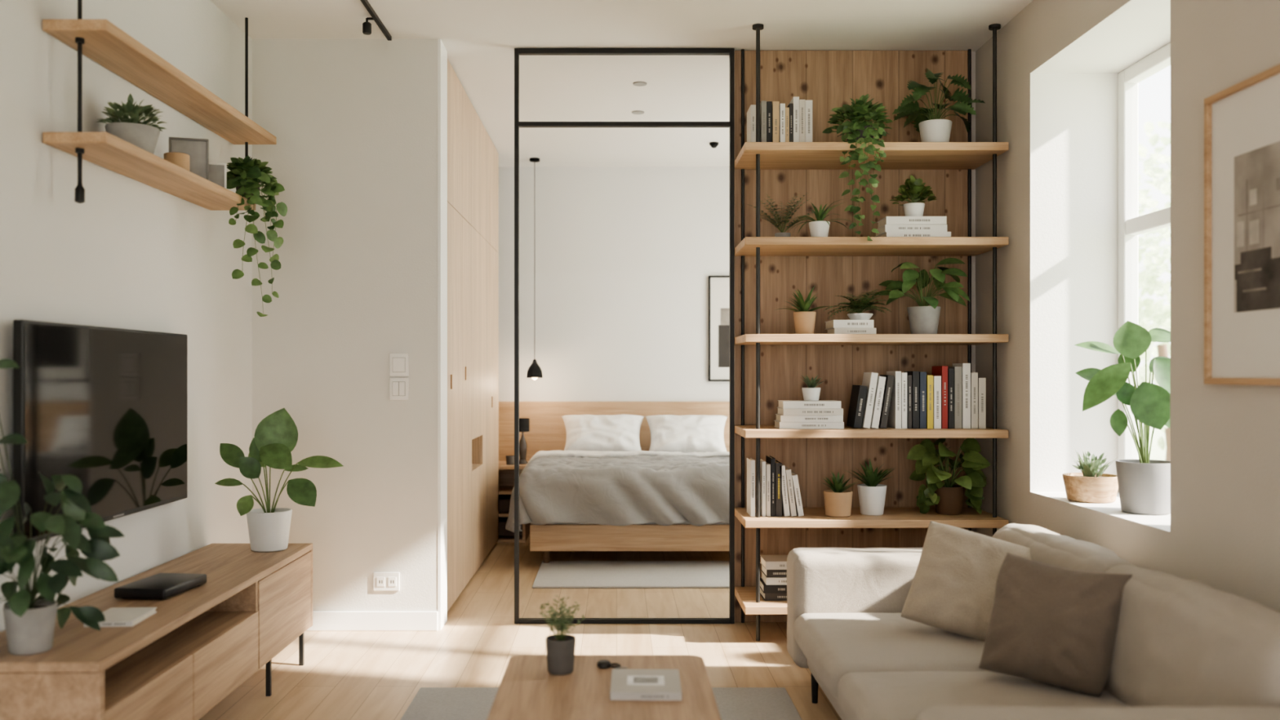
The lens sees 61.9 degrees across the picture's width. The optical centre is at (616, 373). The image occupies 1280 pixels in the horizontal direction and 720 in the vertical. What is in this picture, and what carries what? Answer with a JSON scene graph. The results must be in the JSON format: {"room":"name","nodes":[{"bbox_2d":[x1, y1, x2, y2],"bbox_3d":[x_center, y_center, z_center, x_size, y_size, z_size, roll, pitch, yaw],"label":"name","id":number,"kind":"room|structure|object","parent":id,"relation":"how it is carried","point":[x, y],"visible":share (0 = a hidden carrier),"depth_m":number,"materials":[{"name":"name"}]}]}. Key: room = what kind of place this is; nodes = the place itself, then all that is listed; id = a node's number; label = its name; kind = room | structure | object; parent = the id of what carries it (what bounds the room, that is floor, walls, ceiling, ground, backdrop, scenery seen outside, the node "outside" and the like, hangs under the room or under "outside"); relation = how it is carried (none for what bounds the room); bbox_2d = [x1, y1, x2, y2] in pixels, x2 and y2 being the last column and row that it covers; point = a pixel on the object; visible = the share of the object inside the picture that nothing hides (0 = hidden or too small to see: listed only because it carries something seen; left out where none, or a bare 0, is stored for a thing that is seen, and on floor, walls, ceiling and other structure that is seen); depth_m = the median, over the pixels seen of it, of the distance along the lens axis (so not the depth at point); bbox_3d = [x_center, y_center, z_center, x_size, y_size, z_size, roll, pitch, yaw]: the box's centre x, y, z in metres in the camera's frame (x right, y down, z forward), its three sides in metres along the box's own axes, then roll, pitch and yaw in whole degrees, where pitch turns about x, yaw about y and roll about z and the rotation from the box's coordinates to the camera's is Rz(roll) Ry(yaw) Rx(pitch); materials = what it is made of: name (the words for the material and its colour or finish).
{"room":"studio apartment","nodes":[
{"label":"studio apartment","id":0,"kind":"room"},
{"bbox_2d":[0,0,252,632],"bbox_3d":[-1.663,-0.170,1.635,0.120,2.600,6.470,0,0,0],"label":"wall","id":1,"kind":"structure","parent":0,"point":[135,255],"depth_m":3.53,"materials":[{"name":"paint"}]},
{"bbox_2d":[13,320,186,541],"bbox_3d":[-1.574,0.155,3.315,0.055,0.590,1.070,0,0,0],"label":"television","id":2,"kind":"object","parent":1,"relation":"attached to","point":[104,407],"visible":0.92,"depth_m":3.20,"materials":[{"name":"black glass"}]},
{"bbox_2d":[42,132,255,210],"bbox_3d":[-1.510,-0.657,3.585,0.180,0.032,1.230,0,0,0],"label":"wall shelf","id":3,"kind":"object","parent":1,"relation":"attached to","point":[106,150],"visible":0.89,"depth_m":3.34,"materials":[{"name":"brown wood"}]},
{"bbox_2d":[95,93,167,154],"bbox_3d":[-1.503,-0.769,3.297,0.191,0.191,0.201,0,0,0],"label":"succulent plant","id":4,"kind":"object","parent":3,"relation":"on","point":[144,135],"visible":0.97,"depth_m":3.25,"materials":[{"name":"green plant"}]},
{"bbox_2d":[164,151,189,171],"bbox_3d":[-1.468,-0.702,3.560,0.080,0.057,0.080,0,0,0],"label":"candle holder","id":5,"kind":"object","parent":3,"relation":"on","point":[180,159],"visible":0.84,"depth_m":3.53,"materials":[{"name":"wood"}]},
{"bbox_2d":[168,137,208,180],"bbox_3d":[-1.504,-0.749,3.751,0.130,0.150,0.036,0,0,-17],"label":"photo frame","id":6,"kind":"object","parent":3,"relation":"on","point":[197,149],"visible":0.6,"depth_m":3.75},
{"bbox_2d":[208,162,226,188],"bbox_3d":[-1.505,-0.729,3.981,0.090,0.110,0.036,0,0,-23],"label":"photo frame","id":7,"kind":"object","parent":3,"relation":"on","point":[217,171],"visible":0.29,"depth_m":3.98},
{"bbox_2d":[226,155,287,316],"bbox_3d":[-1.426,-0.528,4.137,0.243,0.627,0.237,0,0,23],"label":"trailing plant","id":8,"kind":"object","parent":3,"relation":"on","point":[245,175],"visible":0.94,"depth_m":4.08,"materials":[{"name":"green plant"}]},
{"bbox_2d":[42,0,276,203],"bbox_3d":[-1.510,-0.977,3.712,0.180,0.984,1.485,0,0,0],"label":"wall shelf","id":9,"kind":"object","parent":1,"relation":"attached to","point":[101,41],"visible":0.97,"depth_m":3.39,"materials":[{"name":"brown wood"}]},
{"bbox_2d":[252,39,437,611],"bbox_3d":[-1.194,-0.170,4.780,0.817,2.600,0.180,0,0,0],"label":"wall","id":10,"kind":"structure","parent":0,"point":[353,122],"depth_m":4.69,"materials":[{"name":"paint"}]},
{"bbox_2d":[306,611,437,631],"bbox_3d":[-1.188,1.087,4.684,0.805,0.085,0.012,0,0,0],"label":"baseboard","id":11,"kind":"structure","parent":10,"relation":"attached to","point":[322,620],"depth_m":4.68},
{"bbox_2d":[373,572,399,591],"bbox_3d":[-1.011,0.915,4.684,0.116,0.082,0.011,0,0,0],"label":"power outlet","id":12,"kind":"object","parent":10,"relation":"attached to","point":[382,581],"visible":1,"depth_m":4.68,"materials":[{"name":"plastic"}]},
{"bbox_2d":[389,353,408,399],"bbox_3d":[-0.953,0.015,4.683,0.082,0.200,0.014,0,0,0],"label":"light switch","id":13,"kind":"object","parent":10,"relation":"attached to","point":[398,362],"visible":1,"depth_m":4.68,"materials":[{"name":"plastic"}]},
{"bbox_2d":[437,39,447,630],"bbox_3d":[-0.780,-0.170,4.779,0.012,2.600,0.182,0,0,0],"label":"trim","id":14,"kind":"structure","parent":10,"relation":"attached to","point":[442,51],"depth_m":4.71,"materials":[{"name":"paint"}]},
{"bbox_2d":[198,534,841,719],"bbox_3d":[0.155,1.170,3.015,3.810,0.080,9.470,0,0,0],"label":"floor","id":15,"kind":"structure","parent":0,"point":[344,675],"depth_m":4.43,"materials":[{"name":"brown wood"}]},
{"bbox_2d":[0,543,312,719],"bbox_3d":[-1.389,0.898,3.318,0.397,0.464,1.723,0,0,0],"label":"tv cabinet","id":16,"kind":"object","parent":15,"relation":"on","point":[202,642],"visible":0.99,"depth_m":3.05,"materials":[{"name":"brown wood"}]},
{"bbox_2d":[0,358,124,655],"bbox_3d":[-1.391,0.315,2.569,0.378,0.701,0.389,0,0,0],"label":"leafy plant","id":17,"kind":"object","parent":16,"relation":"on","point":[29,621],"visible":1,"depth_m":2.54,"materials":[{"name":"green plant"}]},
{"bbox_2d":[84,607,156,626],"bbox_3d":[-1.339,0.659,2.885,0.125,0.014,0.170,0,0,-3],"label":"book","id":18,"kind":"object","parent":16,"relation":"on","point":[113,616],"visible":0.96,"depth_m":2.87,"materials":[{"name":"paper"}]},
{"bbox_2d":[114,573,206,599],"bbox_3d":[-1.385,0.648,3.250,0.160,0.034,0.250,0,0,7],"label":"media box","id":19,"kind":"object","parent":16,"relation":"on","point":[162,586],"visible":1,"depth_m":3.18,"materials":[{"name":"black plastic"}]},
{"bbox_2d":[214,408,343,551],"bbox_3d":[-1.265,0.398,4.025,0.479,0.536,0.202,0,0,0],"label":"rubber plant","id":20,"kind":"object","parent":16,"relation":"on","point":[276,436],"visible":1,"depth_m":3.98,"materials":[{"name":"green plant"}]},
{"bbox_2d":[447,58,498,611],"bbox_3d":[-1.109,-0.168,5.992,0.661,2.595,2.215,0,0,0],"label":"wardrobe","id":21,"kind":"object","parent":15,"relation":"on","point":[473,157],"visible":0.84,"depth_m":5.74,"materials":[{"name":"brown wood"}]},
{"bbox_2d":[497,461,530,542],"bbox_3d":[-0.805,0.874,7.330,0.390,0.512,0.400,0,0,0],"label":"nightstand","id":22,"kind":"object","parent":15,"relation":"on","point":[506,472],"visible":0.3,"depth_m":7.18,"materials":[{"name":"brown wood"}]},
{"bbox_2d":[519,417,529,464],"bbox_3d":[-0.640,0.462,7.280,0.090,0.310,0.090,0,0,0],"label":"table lamp","id":23,"kind":"object","parent":22,"relation":"on","point":[524,423],"visible":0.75,"depth_m":7.25,"materials":[{"name":"black glass"}]},
{"bbox_2d":[400,687,801,719],"bbox_3d":[-0.050,1.124,2.950,1.300,0.012,1.700,0,0,0],"label":"rug","id":24,"kind":"object","parent":15,"relation":"on","point":[428,703],"visible":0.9,"depth_m":3.60,"materials":[{"name":"fabric"}]},
{"bbox_2d":[486,654,721,719],"bbox_3d":[-0.028,0.944,2.420,0.525,0.348,1.000,0,0,0],"label":"coffee table","id":25,"kind":"object","parent":24,"relation":"on","point":[526,691],"visible":0.95,"depth_m":2.56,"materials":[{"name":"brown wood"}]},
{"bbox_2d":[538,595,585,675],"bbox_3d":[-0.141,0.671,2.748,0.123,0.197,0.109,0,0,0],"label":"potted herb","id":26,"kind":"object","parent":25,"relation":"on","point":[560,647],"visible":1,"depth_m":2.73,"materials":[{"name":"ceramic"}]},
{"bbox_2d":[545,634,575,675],"bbox_3d":[-0.144,0.725,2.750,0.078,0.088,0.078,0,0,0],"label":"pot","id":27,"kind":"object","parent":26,"relation":"attached to","point":[560,648],"depth_m":2.72,"materials":[{"name":"ceramic"}]},
{"bbox_2d":[610,669,681,700],"bbox_3d":[0.071,0.760,2.610,0.168,0.019,0.200,0,0,1],"label":"book","id":28,"kind":"object","parent":25,"relation":"on","point":[626,684],"visible":1,"depth_m":2.57,"materials":[{"name":"paper"}]},
{"bbox_2d":[626,675,664,685],"bbox_3d":[0.071,0.751,2.610,0.090,0.001,0.080,0,0,1],"label":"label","id":29,"kind":"object","parent":28,"relation":"on","point":[631,680],"depth_m":2.60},
{"bbox_2d":[505,449,729,563],"bbox_3d":[0.232,0.814,6.801,1.762,0.608,1.477,0,0,0],"label":"bed","id":30,"kind":"object","parent":15,"relation":"on","point":[586,500],"visible":0.8,"depth_m":6.15,"materials":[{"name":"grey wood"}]},
{"bbox_2d":[561,414,644,457],"bbox_3d":[-0.095,0.439,7.324,0.580,0.315,0.303,0,0,2],"label":"bed pillow","id":31,"kind":"object","parent":30,"relation":"on","point":[602,433],"visible":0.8,"depth_m":7.21,"materials":[{"name":"white fabric"}]},
{"bbox_2d":[505,454,729,532],"bbox_3d":[0.232,0.718,6.548,1.762,0.392,0.969,0,0,0],"label":"duvet","id":32,"kind":"object","parent":30,"relation":"on","point":[558,493],"depth_m":6.12,"materials":[{"name":"fabric"}]},
{"bbox_2d":[645,414,727,456],"bbox_3d":[0.485,0.441,7.322,0.575,0.312,0.317,0,0,0],"label":"bed pillow","id":33,"kind":"object","parent":30,"relation":"on","point":[686,433],"visible":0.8,"depth_m":7.22,"materials":[{"name":"white fabric"}]},
{"bbox_2d":[532,560,729,588],"bbox_3d":[0.278,1.124,5.980,1.445,0.012,0.760,0,0,0],"label":"rug","id":34,"kind":"object","parent":15,"relation":"on","point":[553,574],"visible":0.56,"depth_m":5.93,"materials":[{"name":"fabric"}]},
{"bbox_2d":[734,23,1008,641],"bbox_3d":[1.079,-0.170,4.646,1.093,2.600,0.453,0,0,0],"label":"bookshelf","id":35,"kind":"object","parent":15,"relation":"on","point":[771,358],"visible":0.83,"depth_m":4.85,"materials":[{"name":"brown wood"}]},
{"bbox_2d":[746,457,755,516],"bbox_3d":[0.579,0.489,4.603,0.019,0.238,0.146,0,0,0],"label":"book","id":36,"kind":"object","parent":35,"relation":"on","point":[750,462],"visible":1,"depth_m":4.54,"materials":[{"name":"paper"}]},
{"bbox_2d":[746,104,755,142],"bbox_3d":[0.580,-1.050,4.601,0.022,0.181,0.144,0,0,0],"label":"book","id":37,"kind":"object","parent":35,"relation":"on","point":[751,113],"visible":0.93,"depth_m":4.53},
{"bbox_2d":[760,458,765,516],"bbox_3d":[0.626,0.491,4.607,0.016,0.232,0.154,0,0,0],"label":"book","id":38,"kind":"object","parent":35,"relation":"on","point":[762,464],"visible":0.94,"depth_m":4.53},
{"bbox_2d":[765,455,775,516],"bbox_3d":[0.665,0.484,4.607,0.017,0.246,0.155,0,0,0],"label":"book","id":39,"kind":"object","parent":35,"relation":"on","point":[771,460],"visible":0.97,"depth_m":4.53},
{"bbox_2d":[760,587,786,600],"bbox_3d":[0.705,0.951,4.621,0.153,0.031,0.170,0,0,-1],"label":"book","id":40,"kind":"object","parent":35,"relation":"on","point":[766,597],"visible":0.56,"depth_m":4.54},
{"bbox_2d":[760,577,786,593],"bbox_3d":[0.699,0.918,4.618,0.148,0.034,0.170,0,0,1],"label":"book","id":41,"kind":"object","parent":40,"relation":"on","point":[765,588],"visible":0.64,"depth_m":4.53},
{"bbox_2d":[760,570,786,585],"bbox_3d":[0.707,0.885,4.621,0.142,0.031,0.170,0,0,0],"label":"book","id":42,"kind":"object","parent":41,"relation":"on","point":[767,580],"visible":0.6,"depth_m":4.54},
{"bbox_2d":[760,564,786,577],"bbox_3d":[0.706,0.852,4.622,0.137,0.034,0.170,0,0,-1],"label":"book","id":43,"kind":"object","parent":42,"relation":"on","point":[768,573],"visible":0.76,"depth_m":4.54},
{"bbox_2d":[760,555,787,569],"bbox_3d":[0.698,0.817,4.616,0.132,0.034,0.170,0,0,-1],"label":"book","id":44,"kind":"object","parent":43,"relation":"on","point":[768,562],"visible":0.62,"depth_m":4.54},
{"bbox_2d":[775,460,782,516],"bbox_3d":[0.689,0.494,4.605,0.026,0.226,0.150,0,0,0],"label":"book","id":45,"kind":"object","parent":35,"relation":"on","point":[778,464],"visible":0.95,"depth_m":4.53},
{"bbox_2d":[749,192,825,236],"bbox_3d":[0.715,-0.675,4.694,0.316,0.216,0.279,0,0,45],"label":"potted fern","id":46,"kind":"object","parent":35,"relation":"on","point":[782,233],"visible":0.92,"depth_m":4.68,"materials":[{"name":"green plant"}]},
{"bbox_2d":[775,284,828,333],"bbox_3d":[0.802,-0.269,4.553,0.197,0.211,0.223,0,0,-32],"label":"aloe plant","id":47,"kind":"object","parent":35,"relation":"on","point":[804,318],"visible":0.93,"depth_m":4.53,"materials":[{"name":"green plant"}]},
{"bbox_2d":[773,420,844,428],"bbox_3d":[0.825,0.221,4.594,0.273,0.028,0.170,0,0,0],"label":"book","id":48,"kind":"object","parent":35,"relation":"on","point":[778,424],"visible":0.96,"depth_m":4.51,"materials":[{"name":"paper"}]},
{"bbox_2d":[775,413,843,422],"bbox_3d":[0.826,0.192,4.592,0.263,0.028,0.170,0,0,1],"label":"book","id":49,"kind":"object","parent":48,"relation":"on","point":[780,418],"visible":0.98,"depth_m":4.51,"materials":[{"name":"paper"}]},
{"bbox_2d":[777,407,843,415],"bbox_3d":[0.829,0.163,4.588,0.254,0.028,0.170,0,0,-1],"label":"book","id":50,"kind":"object","parent":49,"relation":"on","point":[784,411],"visible":0.98,"depth_m":4.50,"materials":[{"name":"paper"}]},
{"bbox_2d":[777,400,840,408],"bbox_3d":[0.827,0.133,4.590,0.244,0.031,0.170,0,0,1],"label":"book","id":51,"kind":"object","parent":50,"relation":"on","point":[782,403],"visible":1,"depth_m":4.51,"materials":[{"name":"paper"}]},
{"bbox_2d":[800,374,823,400],"bbox_3d":[0.848,0.057,4.579,0.120,0.119,0.110,0,0,44],"label":"succulent plant","id":52,"kind":"object","parent":51,"relation":"on","point":[810,393],"visible":1,"depth_m":4.55,"materials":[{"name":"green plant"}]},
{"bbox_2d":[787,199,853,236],"bbox_3d":[0.862,-0.651,4.557,0.271,0.169,0.225,0,0,27],"label":"spider plant","id":53,"kind":"object","parent":35,"relation":"on","point":[820,228],"visible":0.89,"depth_m":4.51,"materials":[{"name":"green plant"}]},
{"bbox_2d":[822,470,857,517],"bbox_3d":[0.952,0.510,4.545,0.165,0.194,0.133,0,0,0],"label":"succulent plant","id":54,"kind":"object","parent":35,"relation":"on","point":[837,500],"visible":1,"depth_m":4.51,"materials":[{"name":"green plant"}]},
{"bbox_2d":[826,328,876,333],"bbox_3d":[1.008,-0.177,4.590,0.177,0.028,0.170,0,0,0],"label":"book","id":55,"kind":"object","parent":35,"relation":"on","point":[833,331],"visible":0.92,"depth_m":4.50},
{"bbox_2d":[824,320,873,329],"bbox_3d":[0.999,-0.209,4.589,0.171,0.034,0.170,0,0,-1],"label":"book","id":56,"kind":"object","parent":55,"relation":"on","point":[831,324],"visible":0.96,"depth_m":4.50,"materials":[{"name":"paper"}]},
{"bbox_2d":[823,288,891,319],"bbox_3d":[1.047,-0.292,4.612,0.291,0.130,0.268,0,0,21],"label":"potted fern","id":57,"kind":"object","parent":56,"relation":"on","point":[855,308],"visible":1,"depth_m":4.57,"materials":[{"name":"green plant"}]},
{"bbox_2d":[846,385,866,428],"bbox_3d":[1.036,0.143,4.602,0.058,0.184,0.145,0,0,0],"label":"book","id":58,"kind":"object","parent":35,"relation":"on","point":[857,401],"visible":1,"depth_m":4.53,"materials":[{"name":"paper"}]},
{"bbox_2d":[822,93,892,240],"bbox_3d":[1.023,-0.859,4.497,0.296,0.631,0.294,0,0,0],"label":"trailing plant","id":59,"kind":"object","parent":35,"relation":"on","point":[858,131],"visible":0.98,"depth_m":4.42,"materials":[{"name":"green plant"}]},
{"bbox_2d":[861,372,878,428],"bbox_3d":[1.079,0.115,4.602,0.064,0.239,0.145,0,0,0],"label":"book","id":60,"kind":"object","parent":35,"relation":"on","point":[869,379],"visible":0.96,"depth_m":4.53,"materials":[{"name":"paper"}]},
{"bbox_2d":[844,458,895,515],"bbox_3d":[1.093,0.487,4.616,0.235,0.240,0.219,0,0,0],"label":"aloe plant","id":61,"kind":"object","parent":35,"relation":"on","point":[872,495],"visible":1,"depth_m":4.56,"materials":[{"name":"green plant"}]},
{"bbox_2d":[870,376,885,428],"bbox_3d":[1.114,0.123,4.602,0.061,0.223,0.145,0,0,0],"label":"book","id":62,"kind":"object","parent":35,"relation":"on","point":[881,381],"visible":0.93,"depth_m":4.53,"materials":[{"name":"paper"}]},
{"bbox_2d":[878,374,893,428],"bbox_3d":[1.149,0.121,4.602,0.059,0.228,0.145,0,0,0],"label":"book","id":63,"kind":"object","parent":35,"relation":"on","point":[889,379],"visible":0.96,"depth_m":4.53,"materials":[{"name":"paper"}]},
{"bbox_2d":[886,371,901,428],"bbox_3d":[1.196,0.113,4.605,0.024,0.244,0.151,0,0,0],"label":"book","id":64,"kind":"object","parent":35,"relation":"on","point":[894,420],"visible":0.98,"depth_m":4.53,"materials":[{"name":"paper"}]},
{"bbox_2d":[901,372,906,428],"bbox_3d":[1.222,0.116,4.600,0.023,0.238,0.140,0,0,0],"label":"book","id":65,"kind":"object","parent":35,"relation":"on","point":[904,375],"visible":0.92,"depth_m":4.53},
{"bbox_2d":[903,371,919,428],"bbox_3d":[1.271,0.113,4.600,0.027,0.244,0.142,0,0,0],"label":"book","id":66,"kind":"object","parent":35,"relation":"on","point":[915,375],"visible":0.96,"depth_m":4.53,"materials":[{"name":"paper"}]},
{"bbox_2d":[877,231,951,236],"bbox_3d":[1.274,-0.582,4.585,0.273,0.031,0.170,0,0,0],"label":"book","id":67,"kind":"object","parent":35,"relation":"on","point":[886,233],"visible":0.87,"depth_m":4.50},
{"bbox_2d":[875,224,946,236],"bbox_3d":[1.265,-0.613,4.594,0.263,0.031,0.170,0,0,-1],"label":"book","id":68,"kind":"object","parent":67,"relation":"on","point":[886,228],"visible":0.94,"depth_m":4.51,"materials":[{"name":"paper"}]},
{"bbox_2d":[876,216,946,227],"bbox_3d":[1.268,-0.646,4.590,0.254,0.034,0.170,0,0,1],"label":"book","id":69,"kind":"object","parent":68,"relation":"on","point":[887,220],"visible":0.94,"depth_m":4.51,"materials":[{"name":"paper"}]},
{"bbox_2d":[889,175,937,216],"bbox_3d":[1.278,-0.756,4.578,0.188,0.185,0.182,0,0,-44],"label":"potted herb","id":70,"kind":"object","parent":69,"relation":"on","point":[916,191],"visible":0.99,"depth_m":4.55,"materials":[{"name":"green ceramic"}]},
{"bbox_2d":[872,257,970,333],"bbox_3d":[1.325,-0.330,4.599,0.398,0.333,0.317,0,0,38],"label":"potted plant","id":71,"kind":"object","parent":35,"relation":"on","point":[923,318],"visible":0.97,"depth_m":4.55,"materials":[{"name":"plant"}]},
{"bbox_2d":[906,306,941,333],"bbox_3d":[1.325,-0.225,4.600,0.140,0.122,0.140,0,0,0],"label":"pot","id":72,"kind":"object","parent":71,"relation":"attached to","point":[922,319],"depth_m":4.55,"materials":[{"name":"ceramic"}]},
{"bbox_2d":[919,372,926,428],"bbox_3d":[1.302,0.114,4.603,0.027,0.241,0.147,0,0,0],"label":"book","id":73,"kind":"object","parent":35,"relation":"on","point":[922,375],"visible":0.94,"depth_m":4.53,"materials":[{"name":"paper"}]},
{"bbox_2d":[926,375,933,428],"bbox_3d":[1.332,0.121,4.608,0.024,0.226,0.158,0,0,0],"label":"book","id":74,"kind":"object","parent":35,"relation":"on","point":[929,378],"visible":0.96,"depth_m":4.53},
{"bbox_2d":[933,375,941,428],"bbox_3d":[1.363,0.123,4.605,0.030,0.224,0.151,0,0,0],"label":"book","id":75,"kind":"object","parent":35,"relation":"on","point":[936,379],"visible":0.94,"depth_m":4.53,"materials":[{"name":"paper"}]},
{"bbox_2d":[892,69,984,142],"bbox_3d":[1.381,-1.135,4.649,0.364,0.350,0.385,0,0,0],"label":"monstera plant","id":76,"kind":"object","parent":35,"relation":"on","point":[931,127],"visible":0.94,"depth_m":4.58,"materials":[{"name":"green plant"}]},
{"bbox_2d":[932,365,947,428],"bbox_3d":[1.394,0.102,4.604,0.024,0.266,0.148,0,0,0],"label":"book","id":77,"kind":"object","parent":35,"relation":"on","point":[942,371],"visible":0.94,"depth_m":4.53,"materials":[{"name":"paper"}]},
{"bbox_2d":[906,438,991,515],"bbox_3d":[1.448,0.441,4.617,0.356,0.333,0.344,0,0,-25],"label":"plant","id":78,"kind":"object","parent":35,"relation":"on","point":[948,497],"visible":0.99,"depth_m":4.58,"materials":[{"name":"green plant"}]},
{"bbox_2d":[947,368,953,428],"bbox_3d":[1.421,0.107,4.600,0.021,0.255,0.140,0,0,0],"label":"book","id":79,"kind":"object","parent":35,"relation":"on","point":[950,371],"visible":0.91,"depth_m":4.53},
{"bbox_2d":[947,366,961,428],"bbox_3d":[1.451,0.103,4.604,0.030,0.263,0.148,0,0,0],"label":"book","id":80,"kind":"object","parent":35,"relation":"on","point":[957,370],"visible":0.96,"depth_m":4.53,"materials":[{"name":"paper"}]},
{"bbox_2d":[952,363,970,428],"bbox_3d":[1.486,0.096,4.599,0.033,0.278,0.139,0,0,0],"label":"book","id":81,"kind":"object","parent":35,"relation":"on","point":[966,367],"visible":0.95,"depth_m":4.53,"materials":[{"name":"paper"}]},
{"bbox_2d":[970,372,977,428],"bbox_3d":[1.520,0.116,4.605,0.027,0.238,0.150,0,0,0],"label":"book","id":82,"kind":"object","parent":35,"relation":"on","point":[974,375],"visible":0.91,"depth_m":4.53,"materials":[{"name":"paper"}]},
{"bbox_2d":[977,377,986,428],"bbox_3d":[1.553,0.127,4.607,0.030,0.215,0.156,0,0,0],"label":"book","id":83,"kind":"object","parent":35,"relation":"on","point":[981,381],"visible":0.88,"depth_m":4.53,"materials":[{"name":"paper"}]},
{"bbox_2d":[786,523,1279,719],"bbox_3d":[1.094,0.811,2.885,1.071,0.637,2.097,0,0,0],"label":"sofa","id":84,"kind":"object","parent":15,"relation":"on","point":[1184,649],"visible":0.63,"depth_m":2.70,"materials":[{"name":"fabric"}]},
{"bbox_2d":[793,612,988,699],"bbox_3d":[1.011,0.887,3.366,0.814,0.154,0.724,0,0,0],"label":"seat cushion","id":85,"kind":"object","parent":84,"relation":"on","point":[836,645],"depth_m":3.23,"materials":[{"name":"fabric"}]},
{"bbox_2d":[901,520,1031,641],"bbox_3d":[1.114,0.662,3.340,0.406,0.359,0.239,0,0,26],"label":"throw pillow","id":86,"kind":"object","parent":84,"relation":"on","point":[952,589],"visible":0.72,"depth_m":3.31,"materials":[{"name":"beige fabric"}]},
{"bbox_2d":[837,671,1131,719],"bbox_3d":[1.011,0.887,2.526,0.812,0.154,0.958,0,0,0],"label":"seat cushion","id":87,"kind":"object","parent":84,"relation":"on","point":[861,695],"depth_m":2.73,"materials":[{"name":"fabric"}]},
{"bbox_2d":[978,552,1132,696],"bbox_3d":[1.144,0.652,2.804,0.215,0.325,0.340,0,0,-41],"label":"throw pillow","id":88,"kind":"object","parent":84,"relation":"on","point":[1049,624],"visible":0.99,"depth_m":2.73,"materials":[{"name":"brown fabric"}]},
{"bbox_2d":[992,523,1135,573],"bbox_3d":[1.356,0.683,3.305,0.196,0.371,0.834,11,0,0],"label":"cushion","id":89,"kind":"object","parent":84,"relation":"on","point":[1047,547],"depth_m":3.17,"materials":[{"name":"fabric"}]},
{"bbox_2d":[1103,564,1279,706],"bbox_3d":[1.355,0.679,2.475,0.203,0.369,0.850,11,0,0],"label":"cushion","id":90,"kind":"object","parent":84,"relation":"on","point":[1179,642],"depth_m":2.39,"materials":[{"name":"fabric"}]},
{"bbox_2d":[498,166,729,401],"bbox_3d":[0.020,-0.170,7.650,3.240,2.600,0.120,0,0,0],"label":"wall","id":91,"kind":"structure","parent":0,"point":[616,264],"depth_m":7.59,"materials":[{"name":"paint"}]},
{"bbox_2d":[498,401,729,461],"bbox_3d":[0.090,0.665,7.566,3.060,0.930,0.043,0,0,0],"label":"headboard panel","id":92,"kind":"object","parent":91,"relation":"attached to","point":[548,432],"visible":0.04,"depth_m":7.55,"materials":[{"name":"brown wood"}]},
{"bbox_2d":[708,275,729,381],"bbox_3d":[0.933,-0.318,7.577,0.560,0.750,0.024,0,0,0],"label":"framed print","id":93,"kind":"object","parent":91,"relation":"attached to","point":[718,286],"visible":0.4,"depth_m":7.58},
{"bbox_2d":[209,0,1032,166],"bbox_3d":[0.155,-1.520,3.015,3.810,0.100,9.470,0,0,0],"label":"ceiling","id":94,"kind":"structure","parent":0,"point":[480,38],"depth_m":4.72,"materials":[{"name":"paint"}]},
{"bbox_2d":[360,0,391,40],"bbox_3d":[-1.012,-1.432,3.828,0.061,0.074,1.655,0,0,0],"label":"track light","id":95,"kind":"object","parent":94,"relation":"attached to","point":[366,26],"visible":1,"depth_m":4.37,"materials":[{"name":"black metal"}]},
{"bbox_2d":[971,51,975,532],"bbox_3d":[1.087,-0.170,4.923,1.105,2.600,0.095,0,0,0],"label":"wall","id":96,"kind":"structure","parent":0,"point":[973,53],"depth_m":4.88,"materials":[{"name":"paint"}]},
{"bbox_2d":[514,48,734,623],"bbox_3d":[0.035,-0.169,4.830,0.993,2.597,0.036,0,0,0],"label":"door frame","id":97,"kind":"structure","parent":96,"relation":"in","point":[517,51],"depth_m":4.81,"materials":[{"name":"black metal"}]},
{"bbox_2d":[975,0,1279,612],"bbox_3d":[1.850,-0.170,3.075,0.420,2.600,9.350,0,0,0],"label":"wall","id":98,"kind":"structure","parent":0,"point":[1060,63],"depth_m":4.20,"materials":[{"name":"paint"}]},
{"bbox_2d":[1062,449,1118,502],"bbox_3d":[1.748,0.374,3.926,0.196,0.191,0.204,0,0,0],"label":"succulent plant","id":99,"kind":"object","parent":98,"relation":"on","point":[1089,486],"visible":0.99,"depth_m":3.87,"materials":[{"name":"green plant"}]},
{"bbox_2d":[1074,320,1170,515],"bbox_3d":[1.750,0.146,3.587,0.399,0.647,0.218,0,0,0],"label":"leaf plant","id":100,"kind":"object","parent":98,"relation":"on","point":[1144,483],"visible":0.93,"depth_m":3.56,"materials":[{"name":"green plant"}]},
{"bbox_2d":[1117,42,1170,491],"bbox_3d":[2.015,-0.360,3.695,0.060,1.660,1.070,0,0,0],"label":"window","id":101,"kind":"structure","parent":98,"relation":"in","point":[1130,224],"depth_m":4.17,"materials":[{"name":"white glass"}]},
{"bbox_2d":[1204,63,1279,385],"bbox_3d":[1.627,-0.362,2.643,0.024,0.785,0.585,0,0,0],"label":"framed print","id":102,"kind":"object","parent":98,"relation":"attached to","point":[1242,121],"visible":1,"depth_m":2.77,"materials":[{"name":"brown wood"}]},
{"label":"outside","id":103,"kind":"structure","parent":0,"visible":0},
{"bbox_2d":[1138,422,1165,460],"bbox_3d":[31.150,2.230,15.000,57.700,0.200,90.000,0,0,0],"label":"ground","id":104,"kind":"structure","parent":103,"point":[1157,453],"depth_m":30.87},
{"bbox_2d":[1138,154,1170,461],"bbox_3d":[7.009,-0.350,13.441,3.365,4.970,3.147,0,0,0],"label":"tree","id":105,"kind":"object","parent":104,"relation":"on","point":[1162,349],"visible":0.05,"depth_m":13.31,"materials":[{"name":"green plant"}]},
{"bbox_2d":[1138,121,1170,374],"bbox_3d":[13.936,-2.108,26.080,5.949,8.486,5.890,0,0,-26],"label":"tree","id":106,"kind":"object","parent":104,"relation":"on","point":[1148,126],"visible":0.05,"depth_m":25.91,"materials":[{"name":"green plant"}]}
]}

